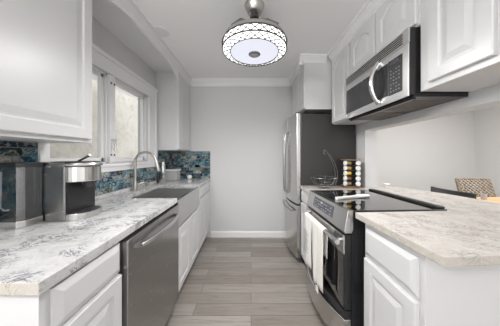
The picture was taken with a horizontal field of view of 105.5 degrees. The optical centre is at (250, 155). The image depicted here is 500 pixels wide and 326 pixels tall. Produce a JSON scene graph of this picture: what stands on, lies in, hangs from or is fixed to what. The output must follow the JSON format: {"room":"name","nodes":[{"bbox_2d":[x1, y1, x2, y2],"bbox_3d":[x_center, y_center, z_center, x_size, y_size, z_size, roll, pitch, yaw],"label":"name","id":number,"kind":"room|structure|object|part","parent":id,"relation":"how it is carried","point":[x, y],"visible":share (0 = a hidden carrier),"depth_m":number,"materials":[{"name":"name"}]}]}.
{"room":"kitchen","nodes":[
{"label":"kitchen","id":0,"kind":"room"},
{"bbox_2d":[0,16,161,197],"bbox_3d":[-1.295,0.040,0.375,0.120,2.440,5.350,0,0,0],"label":"wall","id":1,"kind":"structure","parent":0,"point":[102,37],"depth_m":1.86,"materials":[{"name":"grey paint"}]},
{"bbox_2d":[0,141,37,219],"bbox_3d":[-1.231,0.121,0.447,0.008,0.390,1.294,0,0,0],"label":"backsplash","id":2,"kind":"structure","parent":1,"relation":"attached to","point":[12,177],"depth_m":0.98,"materials":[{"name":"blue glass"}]},
{"bbox_2d":[0,0,91,142],"bbox_3d":[-1.069,-0.627,0.715,0.288,1.103,0.830,0,0,0],"label":"upper cabinet","id":3,"kind":"object","parent":1,"relation":"attached to","point":[46,45],"visible":1,"depth_m":0.86,"materials":[{"name":"white paint"}]},
{"bbox_2d":[38,43,171,195],"bbox_3d":[-1.270,-0.270,2.022,0.150,1.171,1.856,0,0,0],"label":"backsplash window","id":4,"kind":"structure","parent":1,"relation":"in","point":[111,181],"depth_m":1.87,"materials":[{"name":"blue glass"}]},
{"bbox_2d":[50,66,116,162],"bbox_3d":[-1.270,-0.326,1.435,0.130,0.778,0.574,0,0,0],"label":"window","id":5,"kind":"structure","parent":4,"relation":"attached to","point":[101,76],"depth_m":1.64,"materials":[{"name":"white paint"}]},
{"bbox_3d":[-1.285,-0.326,1.401,0.060,0.778,0.507,0,0,0],"label":"frame","id":6,"kind":"part","parent":5,"relation":"part of","materials":[{"name":"white paint"}]},
{"bbox_2d":[115,79,145,162],"bbox_3d":[-1.285,-0.326,1.998,0.060,0.778,0.553,0,0,0],"label":"window frame","id":7,"kind":"structure","parent":4,"relation":"attached to","point":[118,84],"depth_m":2.23,"materials":[{"name":"white paint"}]},
{"bbox_2d":[95,180,159,199],"bbox_3d":[-1.226,0.331,1.730,0.018,0.029,2.424,0,0,0],"label":"trim","id":8,"kind":"structure","parent":1,"relation":"attached to","point":[152,182],"depth_m":1.76,"materials":[{"name":"grey stone"}]},
{"bbox_2d":[156,72,189,150],"bbox_3d":[-1.086,-0.627,2.707,0.292,1.103,0.483,0,0,0],"label":"upper cabinet","id":9,"kind":"object","parent":1,"relation":"attached to","point":[173,95],"visible":0.86,"depth_m":2.46,"materials":[{"name":"white paint"}]},
{"bbox_3d":[-0.950,-0.587,2.707,0.020,0.997,0.471,0,0,0],"label":"door","id":10,"kind":"part","parent":9,"relation":"part of","materials":[{"name":"white paint"}]},
{"bbox_2d":[92,0,366,99],"bbox_3d":[1.140,-1.230,0.850,7.120,0.100,6.300,0,0,0],"label":"ceiling","id":11,"kind":"structure","parent":0,"point":[196,28],"depth_m":1.73,"materials":[{"name":"white paint"}]},
{"bbox_2d":[92,0,172,71],"bbox_3d":[-1.097,-1.135,1.798,0.275,0.090,1.327,0,0,0],"label":"soffit","id":12,"kind":"structure","parent":11,"relation":"attached to","point":[106,13],"depth_m":1.69,"materials":[{"name":"white paint"}]},
{"bbox_2d":[107,0,177,79],"bbox_3d":[-0.950,-1.085,1.798,0.020,0.190,1.327,0,0,0],"label":"trim","id":13,"kind":"structure","parent":11,"relation":"attached to","point":[116,3],"depth_m":1.58,"materials":[{"name":"white paint"}]},
{"bbox_2d":[153,26,168,36],"bbox_3d":[-0.855,-1.176,1.800,0.150,0.008,0.150,0,0,0],"label":"recessed light","id":14,"kind":"object","parent":11,"relation":"in","point":[161,31],"visible":0.87,"depth_m":1.79,"materials":[{"name":"white paint"}]},
{"bbox_2d":[222,0,286,66],"bbox_3d":[0.027,-0.984,1.490,0.509,0.392,0.509,0,0,0],"label":"ceiling light","id":15,"kind":"object","parent":11,"relation":"attached to","point":[254,41],"visible":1,"depth_m":1.39,"materials":[{"name":"silver metal"}]},
{"bbox_2d":[231,39,277,63],"bbox_3d":[0.027,-0.804,1.490,0.372,0.009,0.372,0,0,0],"label":"diffuser","id":16,"kind":"object","parent":15,"relation":"attached to","point":[243,51],"depth_m":1.45,"materials":[{"name":"grey"}]},
{"bbox_2d":[189,85,290,236],"bbox_3d":[0.007,0.040,3.000,2.485,2.440,0.100,0,0,0],"label":"wall","id":17,"kind":"structure","parent":0,"point":[243,128],"depth_m":2.95,"materials":[{"name":"grey paint"}]},
{"bbox_2d":[118,0,191,84],"bbox_3d":[-0.927,-1.130,1.575,0.062,0.100,2.750,0,0,0],"label":"crown molding","id":18,"kind":"structure","parent":17,"relation":"attached to","point":[130,6],"depth_m":1.77,"materials":[{"name":"white paint"}]},
{"bbox_2d":[172,151,209,177],"bbox_3d":[-0.929,0.135,2.946,0.595,0.418,0.008,0,0,0],"label":"backsplash","id":19,"kind":"structure","parent":17,"relation":"attached to","point":[195,163],"depth_m":2.94,"materials":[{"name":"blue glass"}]},
{"bbox_2d":[191,78,290,85],"bbox_3d":[-0.155,-1.130,2.919,1.550,0.100,0.062,0,0,0],"label":"crown molding","id":20,"kind":"structure","parent":17,"relation":"attached to","point":[195,81],"depth_m":2.92,"materials":[{"name":"white paint"}]},
{"bbox_2d":[211,231,285,237],"bbox_3d":[0.315,1.212,2.943,1.870,0.095,0.014,0,0,0],"label":"baseboard","id":21,"kind":"structure","parent":17,"relation":"attached to","point":[214,234],"depth_m":2.94,"materials":[{"name":"white paint"}]},
{"bbox_2d":[288,0,384,85],"bbox_3d":[0.756,-1.130,1.575,0.377,0.100,2.750,0,0,0],"label":"crown molding","id":22,"kind":"structure","parent":17,"relation":"attached to","point":[370,7],"depth_m":1.87,"materials":[{"name":"white paint"}]},
{"bbox_2d":[165,237,326,325],"bbox_3d":[1.670,1.285,0.200,6.060,0.050,7.600,0,0,0],"label":"floor","id":23,"kind":"structure","parent":0,"point":[229,281],"depth_m":1.79,"materials":[{"name":"grey wood"}]},
{"bbox_2d":[0,243,121,325],"bbox_3d":[-0.879,0.822,0.695,0.596,0.876,0.335,0,0,-1],"label":"base cabinet","id":24,"kind":"object","parent":23,"relation":"on","point":[91,295],"visible":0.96,"depth_m":0.65,"materials":[{"name":"white paint"}]},
{"bbox_3d":[-0.592,0.460,0.715,0.020,0.130,0.300,0,0,-1],"label":"drawer","id":25,"kind":"part","parent":24,"relation":"part of","materials":[{"name":"white paint"}]},
{"bbox_3d":[-0.592,0.842,0.715,0.020,0.607,0.300,0,0,-1],"label":"door","id":26,"kind":"part","parent":24,"relation":"part of","materials":[{"name":"white paint"}]},
{"bbox_2d":[118,205,178,325],"bbox_3d":[-0.856,0.826,1.209,0.659,0.868,0.682,0,0,-1],"label":"dishwasher","id":27,"kind":"object","parent":23,"relation":"on","point":[149,256],"visible":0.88,"depth_m":1.10,"materials":[{"name":"silver metal"}]},
{"bbox_3d":[-0.555,0.460,1.231,0.057,0.025,0.520,0,0,-1],"label":"bar handle","id":28,"kind":"part","parent":27,"relation":"part of","materials":[{"name":"silver metal"}]},
{"bbox_2d":[152,182,208,249],"bbox_3d":[-0.919,0.822,2.612,0.576,0.876,0.640,0,0,-1],"label":"base cabinet","id":29,"kind":"object","parent":23,"relation":"on","point":[204,193],"visible":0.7,"depth_m":2.55,"materials":[{"name":"white paint"}]},
{"bbox_2d":[0,178,209,295],"bbox_3d":[-0.906,0.364,1.730,0.653,0.037,2.423,0,0,0],"label":"countertop","id":30,"kind":"structure","parent":29,"relation":"on","point":[34,258],"depth_m":0.80,"materials":[{"name":"grey stone"}]},
{"bbox_2d":[0,154,102,228],"bbox_3d":[-1.044,0.166,1.056,0.327,0.359,0.321,0,0,0],"label":"coffee maker","id":31,"kind":"object","parent":30,"relation":"on","point":[53,190],"visible":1,"depth_m":1.00,"materials":[{"name":"silver metal"}]},
{"bbox_3d":[-1.148,0.043,0.946,0.120,0.022,0.101,0,0,0],"label":"tank lid","id":32,"kind":"part","parent":31,"relation":"part of","materials":[{"name":"grey plastic"}]},
{"bbox_3d":[-1.148,0.328,0.946,0.120,0.036,0.101,0,0,0],"label":"tank","id":33,"kind":"part","parent":31,"relation":"part of","materials":[{"name":"silver metal"}]},
{"bbox_3d":[-0.968,0.047,1.100,0.175,0.022,0.232,0,0,0],"label":"lid handle","id":34,"kind":"part","parent":31,"relation":"part of","materials":[{"name":"silver metal"}]},
{"bbox_3d":[-0.986,0.044,1.100,0.168,0.028,0.184,0,0,0],"label":"lid","id":35,"kind":"part","parent":31,"relation":"part of","materials":[{"name":"grey plastic"}]},
{"bbox_3d":[-0.979,0.225,1.100,0.005,0.167,0.176,0,0,0],"label":"panel","id":36,"kind":"part","parent":31,"relation":"part of","materials":[{"name":"black plastic"}]},
{"bbox_2d":[65,206,101,220],"bbox_3d":[-0.938,0.328,1.100,0.088,0.036,0.192,0,0,0],"label":"drip tray","id":37,"kind":"object","parent":31,"relation":"on","point":[84,212],"depth_m":1.05,"materials":[{"name":"silver metal"}]},
{"bbox_3d":[-0.929,0.011,1.058,0.076,0.048,0.016,0,0,6],"label":"lever","id":38,"kind":"part","parent":31,"relation":"part of","materials":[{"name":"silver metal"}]},
{"bbox_2d":[132,151,159,190],"bbox_3d":[-1.052,0.147,1.936,0.282,0.398,0.108,0,0,0],"label":"faucet","id":39,"kind":"object","parent":30,"relation":"on","point":[135,184],"visible":0.99,"depth_m":1.90,"materials":[{"name":"silver metal"}]},
{"bbox_2d":[160,162,165,181],"bbox_3d":[-1.180,0.211,2.545,0.068,0.270,0.068,0,0,0],"label":"bottle","id":40,"kind":"object","parent":30,"relation":"on","point":[162,165],"visible":0.99,"depth_m":2.52,"materials":[{"name":"silver metal"}]},
{"bbox_2d":[135,187,199,226],"bbox_3d":[-0.849,0.481,1.924,0.479,0.229,0.720,0,0,-1],"label":"sink","id":41,"kind":"object","parent":30,"relation":"in","point":[188,199],"visible":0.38,"depth_m":2.04,"materials":[{"name":"silver metal"}]},
{"bbox_2d":[135,188,193,197],"bbox_3d":[-0.861,0.490,1.924,0.455,0.209,0.716,0,0,-1],"label":"basin","id":42,"kind":"object","parent":41,"relation":"in","point":[161,192],"depth_m":2.27,"materials":[{"name":"silver metal"}]},
{"bbox_2d":[166,169,180,180],"bbox_3d":[-1.113,0.267,2.700,0.181,0.158,0.156,0,0,0],"label":"food container","id":43,"kind":"object","parent":30,"relation":"on","point":[171,174],"visible":0.88,"depth_m":2.63,"materials":[{"name":"grey plastic"}]},
{"bbox_3d":[-0.637,0.842,2.468,0.020,0.607,0.297,0,0,-1],"label":"door","id":44,"kind":"part","parent":29,"relation":"part of","materials":[{"name":"white paint"}]},
{"bbox_3d":[-0.641,0.460,2.620,0.020,0.130,0.600,0,0,-1],"label":"drawer","id":45,"kind":"part","parent":29,"relation":"part of","materials":[{"name":"white paint"}]},
{"bbox_3d":[-0.645,0.842,2.771,0.020,0.607,0.297,0,0,-1],"label":"door","id":46,"kind":"part","parent":29,"relation":"part of","materials":[{"name":"white paint"}]},
{"bbox_2d":[179,207,198,290],"bbox_3d":[-0.911,0.932,1.922,0.596,0.655,0.734,0,0,-1],"label":"base cabinet","id":47,"kind":"object","parent":23,"relation":"on","point":[189,229],"visible":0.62,"depth_m":1.86,"materials":[{"name":"white paint"}]},
{"bbox_3d":[-0.619,0.880,1.748,0.020,0.530,0.355,0,0,-1],"label":"door","id":48,"kind":"part","parent":47,"relation":"part of","materials":[{"name":"white paint"}]},
{"bbox_3d":[-0.628,0.880,2.110,0.020,0.530,0.357,0,0,-1],"label":"door","id":49,"kind":"part","parent":47,"relation":"part of","materials":[{"name":"white paint"}]},
{"bbox_2d":[301,190,308,264],"bbox_3d":[0.890,0.822,2.063,0.620,0.877,0.318,0,0,0],"label":"base cabinet","id":50,"kind":"object","parent":23,"relation":"on","point":[304,197],"visible":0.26,"depth_m":2.10,"materials":[{"name":"white paint"}]},
{"bbox_3d":[0.590,0.842,2.063,0.020,0.607,0.302,0,0,0],"label":"door","id":51,"kind":"part","parent":50,"relation":"part of","materials":[{"name":"white paint"}]},
{"bbox_3d":[0.590,0.460,2.063,0.020,0.130,0.302,0,0,0],"label":"drawer","id":52,"kind":"part","parent":50,"relation":"part of","materials":[{"name":"white paint"}]},
{"bbox_2d":[283,112,355,262],"bbox_3d":[0.835,0.367,2.578,0.795,1.785,0.685,0,0,0],"label":"refrigerator","id":53,"kind":"object","parent":23,"relation":"on","point":[306,138],"visible":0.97,"depth_m":2.23,"materials":[{"name":"grey metal"}]},
{"bbox_3d":[0.470,0.085,2.623,0.065,0.830,0.024,0,0,0],"label":"handle","id":54,"kind":"part","parent":53,"relation":"part of","materials":[{"name":"silver metal"}]},
{"bbox_3d":[0.470,0.085,2.533,0.065,0.830,0.024,0,0,0],"label":"handle","id":55,"kind":"part","parent":53,"relation":"part of","materials":[{"name":"silver metal"}]},
{"bbox_3d":[0.537,0.030,2.750,0.091,1.070,0.340,0,0,0],"label":"door","id":56,"kind":"part","parent":53,"relation":"part of","materials":[{"name":"silver metal"}]},
{"bbox_3d":[0.483,0.660,2.578,0.077,0.023,0.529,0,0,0],"label":"handle","id":57,"kind":"part","parent":53,"relation":"part of","materials":[{"name":"silver metal"}]},
{"bbox_3d":[0.537,0.895,2.578,0.091,0.620,0.685,0,0,0],"label":"freezer drawer","id":58,"kind":"part","parent":53,"relation":"part of","materials":[{"name":"silver metal"}]},
{"bbox_3d":[0.537,0.030,2.405,0.091,1.070,0.340,0,0,0],"label":"door","id":59,"kind":"part","parent":53,"relation":"part of","materials":[{"name":"silver metal"}]},
{"bbox_2d":[302,189,446,325],"bbox_3d":[0.867,0.792,1.541,0.737,0.936,0.692,0,0,-2],"label":"range","id":60,"kind":"object","parent":23,"relation":"on","point":[341,302],"visible":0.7,"depth_m":1.27,"materials":[{"name":"black metal"}]},
{"bbox_2d":[304,212,327,292],"bbox_3d":[0.513,0.765,1.555,0.056,0.500,0.405,0,0,-2],"label":"dish towel","id":61,"kind":"object","parent":60,"relation":"hanging from","point":[314,229],"visible":0.98,"depth_m":1.48,"materials":[{"name":"white fabric"}]},
{"bbox_3d":[0.510,0.733,1.665,0.052,0.436,0.185,0,0,-2],"label":"printed panel","id":62,"kind":"part","parent":61,"relation":"part of","materials":[{"name":"white fabric"}]},
{"bbox_3d":[0.518,0.754,1.461,0.053,0.476,0.217,0,0,-2],"label":"cream panel","id":63,"kind":"part","parent":61,"relation":"part of","materials":[{"name":"white fabric"}]},
{"bbox_3d":[0.556,1.105,1.528,0.116,0.160,0.684,0,0,-2],"label":"storage drawer","id":64,"kind":"part","parent":60,"relation":"part of","materials":[{"name":"silver metal"}]},
{"bbox_3d":[0.592,0.730,1.530,0.046,0.470,0.684,0,0,-2],"label":"oven door","id":65,"kind":"part","parent":60,"relation":"part of","materials":[{"name":"silver metal"}]},
{"bbox_3d":[0.596,0.412,1.530,0.062,0.146,0.692,0,0,-2],"label":"control panel","id":66,"kind":"part","parent":60,"relation":"part of","materials":[{"name":"silver metal"}]},
{"bbox_2d":[335,194,369,199],"bbox_3d":[0.824,0.330,1.531,0.340,0.018,0.072,0,0,-19],"label":"spoon rest","id":67,"kind":"object","parent":60,"relation":"on","point":[356,195],"visible":1,"depth_m":1.52,"materials":[{"name":"white ceramic"}]},
{"bbox_2d":[313,190,446,212],"bbox_3d":[0.930,0.347,1.544,0.610,0.016,0.692,0,0,-2],"label":"cooktop","id":68,"kind":"object","parent":60,"relation":"in","point":[378,200],"depth_m":1.39,"materials":[{"name":"black glass"}]},
{"bbox_3d":[1.208,0.332,1.556,0.050,0.014,0.672,0,0,-2],"label":"vent trim","id":69,"kind":"part","parent":60,"relation":"part of","materials":[{"name":"black metal"}]},
{"bbox_2d":[364,224,499,325],"bbox_3d":[0.968,0.822,0.933,0.620,0.877,0.390,0,0,0],"label":"base cabinet","id":70,"kind":"object","parent":23,"relation":"on","point":[403,287],"visible":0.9,"depth_m":0.76,"materials":[{"name":"white paint"}]},
{"bbox_3d":[0.667,0.869,0.937,0.020,0.553,0.346,0,0,0],"label":"door","id":71,"kind":"part","parent":70,"relation":"part of","materials":[{"name":"white paint"}]},
{"bbox_3d":[0.667,0.490,0.937,0.020,0.160,0.346,0,0,0],"label":"drawer","id":72,"kind":"part","parent":70,"relation":"part of","materials":[{"name":"white paint"}]},
{"bbox_2d":[301,186,499,266],"bbox_3d":[1.190,0.364,1.446,1.260,0.036,1.589,0,0,0],"label":"countertop","id":73,"kind":"structure","parent":70,"relation":"on","point":[467,233],"depth_m":0.93,"materials":[{"name":"stone"}]},
{"bbox_2d":[310,150,337,188],"bbox_3d":[0.785,0.138,2.060,0.287,0.417,0.287,0,0,32],"label":"fruit basket","id":74,"kind":"object","parent":73,"relation":"on","point":[327,184],"visible":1,"depth_m":2.06,"materials":[{"name":"silver metal"}]},
{"bbox_2d":[310,176,337,188],"bbox_3d":[0.785,0.286,2.060,0.288,0.115,0.288,0,0,0],"label":"wire bowl","id":75,"kind":"object","parent":74,"relation":"on","point":[327,184],"depth_m":2.02,"materials":[{"name":"grey"}]},
{"bbox_2d":[341,159,359,187],"bbox_3d":[1.105,0.191,2.115,0.197,0.310,0.197,0,0,0],"label":"spice rack","id":76,"kind":"object","parent":73,"relation":"on","point":[352,185],"visible":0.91,"depth_m":2.09,"materials":[{"name":"brown wood"}]},
{"bbox_2d":[343,181,350,185],"bbox_3d":[1.052,0.297,2.069,0.071,0.050,0.051,0,0,0],"label":"spice jar","id":77,"kind":"object","parent":76,"relation":"on","point":[345,183],"visible":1,"depth_m":2.05,"materials":[{"name":"yellow"}]},
{"bbox_2d":[343,176,350,180],"bbox_3d":[1.052,0.242,2.069,0.071,0.050,0.051,0,0,0],"label":"spice jar","id":78,"kind":"object","parent":76,"relation":"on","point":[345,178],"visible":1,"depth_m":2.05,"materials":[{"name":"brown"}]},
{"bbox_2d":[343,171,350,175],"bbox_3d":[1.052,0.188,2.069,0.071,0.050,0.051,0,0,0],"label":"spice jar","id":79,"kind":"object","parent":76,"relation":"on","point":[345,173],"visible":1,"depth_m":2.05,"materials":[{"name":"glass"}]},
{"bbox_2d":[343,166,350,170],"bbox_3d":[1.052,0.133,2.069,0.071,0.050,0.051,0,0,0],"label":"spice jar","id":80,"kind":"object","parent":76,"relation":"on","point":[345,168],"visible":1,"depth_m":2.05,"materials":[{"name":"brown"}]},
{"bbox_2d":[343,161,350,164],"bbox_3d":[1.052,0.077,2.069,0.071,0.050,0.051,0,0,0],"label":"spice jar","id":81,"kind":"object","parent":76,"relation":"on","point":[344,162],"visible":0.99,"depth_m":2.05,"materials":[{"name":"yellow"}]},
{"bbox_3d":[1.105,0.188,2.115,0.044,0.276,0.044,0,0,0],"label":"post","id":82,"kind":"part","parent":76,"relation":"part of","materials":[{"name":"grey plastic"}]},
{"bbox_2d":[353,181,360,185],"bbox_3d":[1.145,0.297,2.055,0.051,0.050,0.071,0,0,0],"label":"spice jar","id":83,"kind":"object","parent":76,"relation":"on","point":[357,183],"visible":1,"depth_m":2.02,"materials":[{"name":"grey plastic"}]},
{"bbox_2d":[353,176,360,180],"bbox_3d":[1.145,0.242,2.055,0.051,0.050,0.071,0,0,0],"label":"spice jar","id":84,"kind":"object","parent":76,"relation":"on","point":[357,178],"visible":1,"depth_m":2.02,"materials":[{"name":"grey plastic"}]},
{"bbox_2d":[353,171,360,175],"bbox_3d":[1.145,0.188,2.055,0.051,0.050,0.071,0,0,0],"label":"spice jar","id":85,"kind":"object","parent":76,"relation":"on","point":[358,173],"visible":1,"depth_m":2.02,"materials":[{"name":"grey plastic"}]},
{"bbox_2d":[353,166,360,170],"bbox_3d":[1.145,0.133,2.055,0.051,0.050,0.071,0,0,0],"label":"spice jar","id":86,"kind":"object","parent":76,"relation":"on","point":[358,168],"visible":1,"depth_m":2.02,"materials":[{"name":"grey plastic"}]},
{"bbox_2d":[353,161,360,165],"bbox_3d":[1.145,0.077,2.055,0.051,0.050,0.071,0,0,0],"label":"spice jar","id":87,"kind":"object","parent":76,"relation":"on","point":[357,163],"visible":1,"depth_m":2.02,"materials":[{"name":"grey plastic"}]},
{"bbox_2d":[431,186,475,198],"bbox_3d":[2.365,0.820,2.160,0.309,0.881,0.470,0,0,0],"label":"dining chair","id":88,"kind":"object","parent":23,"relation":"on","point":[433,189],"visible":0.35,"depth_m":2.08,"materials":[{"name":"black"}]},
{"bbox_2d":[454,178,495,196],"bbox_3d":[3.404,0.802,2.653,0.509,0.917,0.605,0,0,4],"label":"wicker chair","id":89,"kind":"object","parent":23,"relation":"on","point":[487,185],"visible":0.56,"depth_m":2.90,"materials":[{"name":"brown wicker"}]},
{"bbox_2d":[476,197,499,202],"bbox_3d":[3.275,0.877,1.775,1.450,0.765,1.050,0,0,0],"label":"dining table","id":90,"kind":"object","parent":23,"relation":"on","point":[491,199],"visible":0.02,"depth_m":2.16,"materials":[{"name":"brown wood"}]},
{"bbox_2d":[480,194,487,199],"bbox_3d":[2.660,0.464,2.170,0.052,0.062,0.052,0,0,0],"label":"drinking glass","id":91,"kind":"object","parent":90,"relation":"on","point":[483,196],"visible":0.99,"depth_m":2.15,"materials":[{"name":"clear glass"}]},
{"bbox_2d":[377,111,474,191],"bbox_3d":[2.990,0.040,3.950,3.220,2.440,0.100,0,0,0],"label":"wall","id":92,"kind":"structure","parent":0,"point":[422,155],"depth_m":3.90,"materials":[{"name":"white paint"}]},
{"bbox_2d":[356,84,499,187],"bbox_3d":[1.315,0.040,1.325,0.130,2.440,3.450,0,0,0],"label":"wall","id":93,"kind":"structure","parent":0,"point":[366,133],"depth_m":1.59,"materials":[{"name":"white paint"}]},
{"bbox_2d":[291,56,331,115],"bbox_3d":[0.935,-0.866,2.594,0.620,0.627,0.708,0,0,0],"label":"upper cabinet","id":94,"kind":"object","parent":93,"relation":"attached to","point":[311,91],"visible":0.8,"depth_m":2.24,"materials":[{"name":"white paint"}]},
{"bbox_3d":[0.634,-0.822,2.771,0.020,0.516,0.346,0,0,0],"label":"door","id":95,"kind":"part","parent":94,"relation":"part of","materials":[{"name":"white paint"}]},
{"bbox_3d":[0.634,-0.822,2.419,0.020,0.516,0.346,0,0,0],"label":"door","id":96,"kind":"part","parent":94,"relation":"part of","materials":[{"name":"white paint"}]},
{"bbox_2d":[332,43,372,124],"bbox_3d":[1.090,-0.770,2.014,0.310,0.817,0.383,0,0,0],"label":"upper cabinet","id":97,"kind":"object","parent":93,"relation":"attached to","point":[341,63],"visible":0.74,"depth_m":2.01,"materials":[{"name":"white paint"}]},
{"bbox_3d":[0.945,-0.732,2.016,0.020,0.715,0.366,0,0,0],"label":"door","id":98,"kind":"part","parent":97,"relation":"part of","materials":[{"name":"white paint"}]},
{"bbox_2d":[350,0,420,74],"bbox_3d":[1.090,-0.961,1.446,0.310,0.437,0.748,0,0,0],"label":"upper cabinet","id":99,"kind":"object","parent":93,"relation":"attached to","point":[393,17],"visible":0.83,"depth_m":1.35,"materials":[{"name":"white paint"}]},
{"bbox_3d":[0.945,-0.921,1.617,0.020,0.335,0.345,0,0,0],"label":"door","id":100,"kind":"part","parent":99,"relation":"part of","materials":[{"name":"white paint"}]},
{"bbox_3d":[0.945,-0.921,1.254,0.020,0.335,0.343,0,0,0],"label":"door","id":101,"kind":"part","parent":99,"relation":"part of","materials":[{"name":"white paint"}]},
{"bbox_2d":[345,27,467,120],"bbox_3d":[1.037,-0.533,1.452,0.416,0.411,0.733,0,0,0],"label":"microwave","id":102,"kind":"object","parent":99,"relation":"attached to","point":[387,85],"visible":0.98,"depth_m":1.25,"materials":[{"name":"silver metal"}]},
{"bbox_3d":[0.870,-0.510,1.334,0.080,0.303,0.033,0,0,0],"label":"door handle","id":103,"kind":"part","parent":102,"relation":"part of","materials":[{"name":"silver metal"}]},
{"bbox_3d":[0.904,-0.498,1.452,0.008,0.308,0.733,0,0,0],"label":"panel","id":104,"kind":"part","parent":102,"relation":"part of","materials":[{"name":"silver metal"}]},
{"bbox_3d":[0.906,-0.697,1.452,0.008,0.084,0.733,0,0,0],"label":"vent panel","id":105,"kind":"part","parent":102,"relation":"part of","materials":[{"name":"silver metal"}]},
{"bbox_2d":[421,0,499,91],"bbox_3d":[1.090,-0.770,0.645,0.310,0.817,0.850,0,0,0],"label":"upper cabinet","id":106,"kind":"object","parent":93,"relation":"attached to","point":[460,39],"visible":1,"depth_m":0.88,"materials":[{"name":"white paint"}]},
{"bbox_2d":[475,106,499,196],"bbox_3d":[4.650,0.040,1.700,0.100,2.440,4.600,0,0,0],"label":"wall","id":107,"kind":"structure","parent":0,"point":[487,120],"depth_m":3.68,"materials":[{"name":"white paint"}]},
{"bbox_3d":[-2.170,1.710,3.750,1.630,0.100,10.500,0,0,0],"label":"ground","id":108,"kind":"structure","parent":0,"visible":0},
{"bbox_2d":[50,79,137,157],"bbox_3d":[-2.885,-0.240,3.750,0.200,3.800,10.500,0,0,0],"label":"wall","id":109,"kind":"structure","parent":108,"relation":"on","point":[126,107],"depth_m":3.99,"materials":[{"name":"beige paint"}]}
]}

